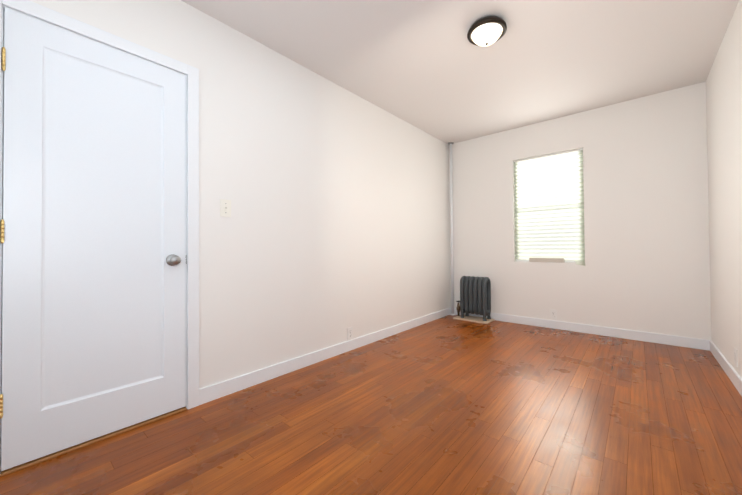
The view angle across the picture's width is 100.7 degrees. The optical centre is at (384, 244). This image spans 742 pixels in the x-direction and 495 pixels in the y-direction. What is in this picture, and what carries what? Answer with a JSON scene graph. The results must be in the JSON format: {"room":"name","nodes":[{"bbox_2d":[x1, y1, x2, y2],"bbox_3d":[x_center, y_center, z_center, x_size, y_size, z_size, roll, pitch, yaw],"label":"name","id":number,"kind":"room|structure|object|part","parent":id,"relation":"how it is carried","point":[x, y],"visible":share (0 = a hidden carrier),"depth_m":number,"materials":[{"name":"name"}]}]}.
{"room":"empty bedroom","nodes":[
{"label":"empty bedroom","id":0,"kind":"room"},
{"bbox_2d":[29,0,450,388],"bbox_3d":[-0.511,-0.241,2.836,0.140,2.486,4.451,-1,-1,40],"label":"wall","id":1,"kind":"structure","parent":0,"point":[331,229],"depth_m":2.44,"materials":[{"name":"white paint"}]},
{"bbox_2d":[0,8,185,470],"bbox_3d":[-1.419,-0.032,1.584,0.110,2.010,0.705,-1,-1,40],"label":"door","id":2,"kind":"structure","parent":1,"relation":"in","point":[94,266],"depth_m":1.54,"materials":[{"name":"paint"}]},
{"bbox_3d":[-1.644,0.692,1.316,0.014,0.104,0.012,-1,-1,40],"label":"door hinge","id":3,"kind":"part","parent":2,"relation":"part of","materials":[{"name":"gold metal"}]},
{"bbox_3d":[-1.651,-0.058,1.326,0.014,0.104,0.012,-1,-1,40],"label":"door hinge","id":4,"kind":"part","parent":2,"relation":"part of","materials":[{"name":"gold metal"}]},
{"bbox_3d":[-1.657,-0.808,1.336,0.014,0.104,0.012,-1,-1,40],"label":"door hinge","id":5,"kind":"part","parent":2,"relation":"part of","materials":[{"name":"gold metal"}]},
{"bbox_3d":[-1.223,0.089,1.788,0.072,0.067,0.067,-1,-1,40],"label":"knob","id":6,"kind":"part","parent":2,"relation":"part of","materials":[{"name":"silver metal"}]},
{"bbox_2d":[0,407,186,476],"bbox_3d":[-1.475,0.989,1.629,0.152,0.012,0.703,-1,-1,40],"label":"door sill","id":7,"kind":"structure","parent":1,"relation":"attached to","point":[52,455],"depth_m":1.52,"materials":[{"name":"brown wood"}]},
{"bbox_2d":[0,0,198,469],"bbox_3d":[-1.483,-0.055,1.641,0.156,2.100,0.838,-1,-1,40],"label":"door frame","id":8,"kind":"structure","parent":1,"relation":"attached to","point":[41,12],"depth_m":1.87,"materials":[{"name":"paint"}]},
{"bbox_2d":[220,199,230,216],"bbox_3d":[-1.058,-0.245,2.049,0.018,0.115,0.070,-1,-1,40],"label":"switch plate","id":9,"kind":"object","parent":1,"relation":"attached to","point":[225,208],"visible":1,"depth_m":2.05,"materials":[{"name":"beige plastic"}]},
{"bbox_2d":[199,307,450,404],"bbox_3d":[-0.089,0.955,3.198,0.014,0.095,3.345,-1,-1,40],"label":"baseboard","id":10,"kind":"structure","parent":1,"relation":"attached to","point":[222,389],"depth_m":2.47,"materials":[{"name":"paint"}]},
{"bbox_2d":[347,327,352,339],"bbox_3d":[-0.328,0.841,2.916,0.007,0.115,0.070,-1,-1,40],"label":"electrical outlet","id":11,"kind":"object","parent":1,"relation":"attached to","point":[349,333],"visible":1,"depth_m":2.91,"materials":[{"name":"white plastic"}]},
{"bbox_2d":[0,315,741,494],"bbox_3d":[0.563,1.011,2.007,3.014,0.060,4.831,-1,-1,40],"label":"floor","id":12,"kind":"structure","parent":0,"point":[448,405],"depth_m":1.62,"materials":[{"name":"brown wood"}]},
{"bbox_2d":[448,142,454,315],"bbox_3d":[0.972,-0.233,4.433,0.084,2.484,0.084,-1,-1,40],"label":"riser pipe","id":13,"kind":"object","parent":12,"relation":"on","point":[451,227],"visible":1,"depth_m":4.42,"materials":[{"name":"metal"}]},
{"bbox_2d":[453,315,494,323],"bbox_3d":[1.195,0.993,4.113,0.470,0.020,0.255,-1,-1,40],"label":"pad","id":14,"kind":"object","parent":12,"relation":"on","point":[474,319],"visible":0.81,"depth_m":4.05,"materials":[{"name":"stone"}]},
{"bbox_2d":[456,276,491,320],"bbox_3d":[1.190,0.703,4.136,0.488,0.559,0.202,-1,-1,40],"label":"radiator","id":15,"kind":"object","parent":14,"relation":"on","point":[475,295],"visible":1,"depth_m":4.05,"materials":[{"name":"grey metal"}]},
{"bbox_2d":[181,0,738,144],"bbox_3d":[0.579,-1.565,2.009,2.914,0.120,4.831,-1,-1,40],"label":"ceiling","id":16,"kind":"structure","parent":0,"point":[427,66],"depth_m":2.38,"materials":[{"name":"white paint"}]},
{"bbox_2d":[467,15,506,45],"bbox_3d":[0.703,-1.439,2.113,0.261,0.130,0.261,-1,-1,40],"label":"ceiling light","id":17,"kind":"object","parent":16,"relation":"attached to","point":[487,30],"visible":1,"depth_m":2.05,"materials":[{"name":"white glass"}]},
{"bbox_3d":[0.703,-1.421,2.112,0.205,0.068,0.205,-1,-1,40],"label":"glass","id":18,"kind":"part","parent":17,"relation":"part of","materials":[{"name":"white glass"}]},
{"bbox_2d":[449,82,711,339],"bbox_3d":[2.051,-0.252,3.763,2.914,2.486,0.240,-1,-1,40],"label":"wall","id":19,"kind":"structure","parent":0,"point":[646,268],"depth_m":3.28,"materials":[{"name":"white paint"}]},
{"bbox_2d":[516,259,575,262],"bbox_3d":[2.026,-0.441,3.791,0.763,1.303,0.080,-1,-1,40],"label":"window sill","id":20,"kind":"structure","parent":19,"relation":"in","point":[524,260],"depth_m":3.91,"materials":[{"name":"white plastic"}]},
{"bbox_2d":[514,148,582,161],"bbox_3d":[1.969,-1.082,3.738,0.757,0.020,0.024,-1,-1,40],"label":"blind headrail","id":21,"kind":"object","parent":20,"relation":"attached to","point":[548,155],"visible":0.75,"depth_m":3.71,"materials":[{"name":"white plastic"}]},
{"bbox_2d":[514,150,584,265],"bbox_3d":[1.960,-0.416,3.701,0.769,1.313,0.086,-1,-1,40],"label":"window blind","id":22,"kind":"object","parent":19,"relation":"attached to","point":[549,205],"visible":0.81,"depth_m":3.71,"materials":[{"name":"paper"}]},
{"bbox_2d":[529,258,564,262],"bbox_3d":[1.963,0.184,3.724,0.380,0.050,0.052,-1,-1,40],"label":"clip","id":23,"kind":"object","parent":22,"relation":"attached to","point":[547,260],"visible":0.88,"depth_m":3.70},
{"bbox_2d":[550,309,556,319],"bbox_3d":[2.002,0.824,3.636,0.070,0.115,0.007,-1,-1,40],"label":"electrical outlet","id":24,"kind":"object","parent":19,"relation":"attached to","point":[553,313],"visible":1,"depth_m":3.63,"materials":[{"name":"white plastic"}]},
{"bbox_2d":[451,308,706,349],"bbox_3d":[1.983,0.943,3.647,2.580,0.095,0.015,-1,-1,40],"label":"baseboard","id":25,"kind":"structure","parent":19,"relation":"attached to","point":[696,343],"depth_m":3.31,"materials":[{"name":"paint"}]},
{"bbox_2d":[706,0,741,377],"bbox_3d":[1.628,-0.283,1.071,0.140,2.486,4.451,-1,-1,40],"label":"wall","id":26,"kind":"structure","parent":0,"point":[724,113],"depth_m":2.25,"materials":[{"name":"white paint"}]},
{"bbox_2d":[707,340,741,395],"bbox_3d":[1.579,0.913,1.105,0.016,0.095,4.451,-1,-1,40],"label":"baseboard","id":27,"kind":"structure","parent":26,"relation":"attached to","point":[726,366],"depth_m":2.28,"materials":[{"name":"paint"}]},
{"bbox_2d":[734,347,737,366],"bbox_3d":[2.404,0.766,2.103,0.007,0.115,0.070,-1,-1,40],"label":"electrical outlet","id":28,"kind":"object","parent":26,"relation":"attached to","point":[735,357],"visible":0.98,"depth_m":2.09,"materials":[{"name":"white plastic"}]}
]}

